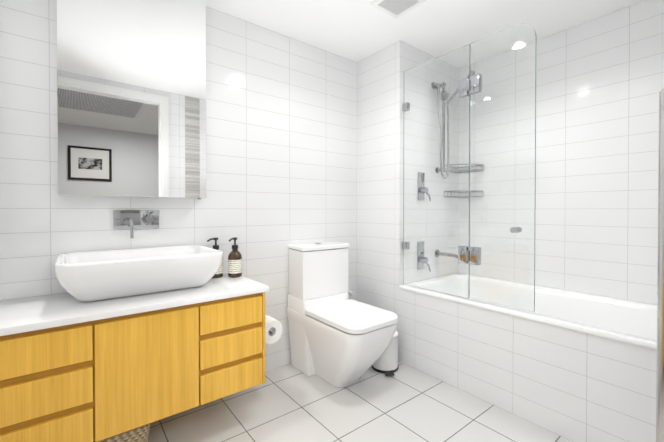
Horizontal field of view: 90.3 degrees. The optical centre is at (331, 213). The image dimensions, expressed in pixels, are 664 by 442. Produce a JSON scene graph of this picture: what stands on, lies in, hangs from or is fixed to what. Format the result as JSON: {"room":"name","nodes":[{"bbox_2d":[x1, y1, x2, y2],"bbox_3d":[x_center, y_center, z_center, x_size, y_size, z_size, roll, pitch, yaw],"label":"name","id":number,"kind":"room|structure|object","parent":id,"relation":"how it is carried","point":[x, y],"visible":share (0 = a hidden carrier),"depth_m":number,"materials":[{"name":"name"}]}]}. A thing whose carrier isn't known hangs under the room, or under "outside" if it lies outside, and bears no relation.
{"room":"bathroom","nodes":[
{"label":"bathroom","id":0,"kind":"room"},
{"bbox_2d":[0,0,356,371],"bbox_3d":[-0.652,-0.076,1.946,2.070,2.150,0.100,0,1,-38],"label":"wall","id":1,"kind":"structure","parent":0,"point":[281,142],"depth_m":1.93,"materials":[{"name":"white tile"}]},
{"bbox_2d":[57,0,205,198],"bbox_3d":[-0.925,-0.597,1.575,0.590,1.053,0.139,0,1,-38],"label":"mirror","id":2,"kind":"object","parent":1,"relation":"attached to","point":[131,93],"visible":1,"depth_m":1.50,"materials":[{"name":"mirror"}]},
{"bbox_2d":[0,273,268,441],"bbox_3d":[-0.829,0.588,1.464,0.989,0.470,0.449,0,1,-38],"label":"bathroom vanity","id":3,"kind":"object","parent":1,"relation":"attached to","point":[72,369],"visible":0.94,"depth_m":1.25,"materials":[{"name":"yellow wood"}]},
{"bbox_2d":[54,245,222,301],"bbox_3d":[-0.833,0.263,1.462,0.595,0.178,0.415,0,1,-38],"label":"basin","id":4,"kind":"object","parent":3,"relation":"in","point":[87,276],"visible":1,"depth_m":1.35,"materials":[{"name":"white ceramic"}]},
{"bbox_2d":[207,238,222,277],"bbox_3d":[-0.640,0.241,1.800,0.089,0.216,0.075,0,1,-38],"label":"soap bottle","id":5,"kind":"object","parent":3,"relation":"on","point":[219,273],"visible":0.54,"depth_m":1.79,"materials":[{"name":"brown"}]},
{"bbox_2d":[228,237,241,277],"bbox_3d":[-0.538,0.241,1.816,0.084,0.216,0.075,0,1,-38],"label":"soap bottle","id":6,"kind":"object","parent":3,"relation":"on","point":[234,263],"visible":1,"depth_m":1.79,"materials":[{"name":"brown glass"}]},
{"bbox_2d":[265,315,281,343],"bbox_3d":[-0.360,0.615,1.758,0.140,0.124,0.168,0,1,-38],"label":"toilet paper roll","id":7,"kind":"object","parent":3,"relation":"attached to","point":[273,329],"visible":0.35,"depth_m":1.71,"materials":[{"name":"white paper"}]},
{"bbox_2d":[114,210,158,237],"bbox_3d":[-0.916,0.049,1.573,0.195,0.127,0.162,0,1,-38],"label":"tap","id":8,"kind":"object","parent":1,"relation":"attached to","point":[131,220],"visible":1,"depth_m":1.61,"materials":[{"name":"silver metal"}]},
{"bbox_2d":[148,361,571,441],"bbox_3d":[0.277,1.033,1.432,2.890,0.060,2.070,0,1,-38],"label":"floor","id":9,"kind":"structure","parent":0,"point":[292,403],"depth_m":1.63,"materials":[{"name":"tile"}]},
{"bbox_2d":[93,423,150,441],"bbox_3d":[-0.952,0.917,1.315,0.380,0.171,0.310,0,1,-38],"label":"wicker basket","id":10,"kind":"object","parent":9,"relation":"on","point":[140,434],"visible":0.17,"depth_m":1.27,"materials":[{"name":"beige wicker"}]},
{"bbox_2d":[287,241,397,386],"bbox_3d":[0.121,0.596,2.061,0.555,0.799,0.675,0,1,-38],"label":"toilet","id":11,"kind":"object","parent":9,"relation":"on","point":[338,337],"visible":1,"depth_m":1.99,"materials":[{"name":"white ceramic"}]},
{"bbox_2d":[371,330,398,375],"bbox_3d":[0.350,0.872,2.116,0.184,0.248,0.213,0,1,-38],"label":"pedal bin","id":12,"kind":"object","parent":9,"relation":"on","point":[386,363],"visible":0.58,"depth_m":2.06,"materials":[{"name":"white metal"}]},
{"bbox_2d":[399,275,656,349],"bbox_3d":[1.180,0.742,1.868,0.725,0.511,1.448,0,1,-38],"label":"bathtub","id":13,"kind":"object","parent":9,"relation":"on","point":[631,322],"visible":0.15,"depth_m":1.83,"materials":[{"name":"white ceramic"}]},
{"bbox_2d":[402,23,535,311],"bbox_3d":[0.734,-0.234,1.916,0.070,1.434,0.810,0,1,-38],"label":"glass shower screen","id":14,"kind":"object","parent":13,"relation":"on","point":[469,177],"visible":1,"depth_m":1.83,"materials":[{"name":"clear glass"}]},
{"bbox_2d":[399,288,656,441],"bbox_3d":[0.911,0.754,1.658,0.030,0.494,1.450,0,1,-38],"label":"bathtub surround","id":15,"kind":"object","parent":13,"relation":"attached to","point":[572,385],"visible":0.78,"depth_m":1.56,"materials":[{"name":"white tile"}]},
{"bbox_2d":[357,40,400,360],"bbox_3d":[0.327,-0.081,2.380,0.008,2.150,0.420,0,1,-38],"label":"wall","id":16,"kind":"structure","parent":0,"point":[378,166],"depth_m":2.36,"materials":[{"name":"white tile"}]},
{"bbox_2d":[400,41,435,284],"bbox_3d":[0.619,-0.083,2.672,0.812,2.150,0.520,0,1,-38],"label":"wall block","id":17,"kind":"object","parent":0,"point":[411,56],"visible":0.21,"depth_m":2.23,"materials":[{"name":"white tile"}]},
{"bbox_2d":[206,0,644,61],"bbox_3d":[0.277,-1.177,1.412,2.890,0.060,2.070,0,1,-38],"label":"ceiling","id":18,"kind":"structure","parent":0,"point":[356,30],"depth_m":1.96,"materials":[{"name":"white paint"}]},
{"bbox_2d":[371,0,425,18],"bbox_3d":[0.359,-1.142,1.787,0.210,0.016,0.210,0,1,-38],"label":"fan","id":19,"kind":"object","parent":18,"relation":"attached to","point":[396,9],"visible":1,"depth_m":1.81,"materials":[{"name":"white plastic"}]},
{"bbox_2d":[469,0,663,304],"bbox_3d":[1.536,-0.078,2.076,0.100,2.150,1.550,0,1,-38],"label":"wall","id":20,"kind":"structure","parent":0,"point":[599,83],"depth_m":1.94,"materials":[{"name":"white tile"}]},
{"bbox_3d":[1.246,-0.067,0.929,1.770,2.150,0.100,0,1,-38],"label":"wall","id":21,"kind":"structure","parent":0,"visible":0},
{"bbox_2d":[656,88,663,441],"bbox_3d":[1.022,0.210,0.902,0.556,1.024,0.127,0,1,-38],"label":"towel rail","id":22,"kind":"object","parent":21,"relation":"attached to","point":[660,364],"visible":1,"depth_m":0.78,"materials":[{"name":"silver metal"}]}
]}

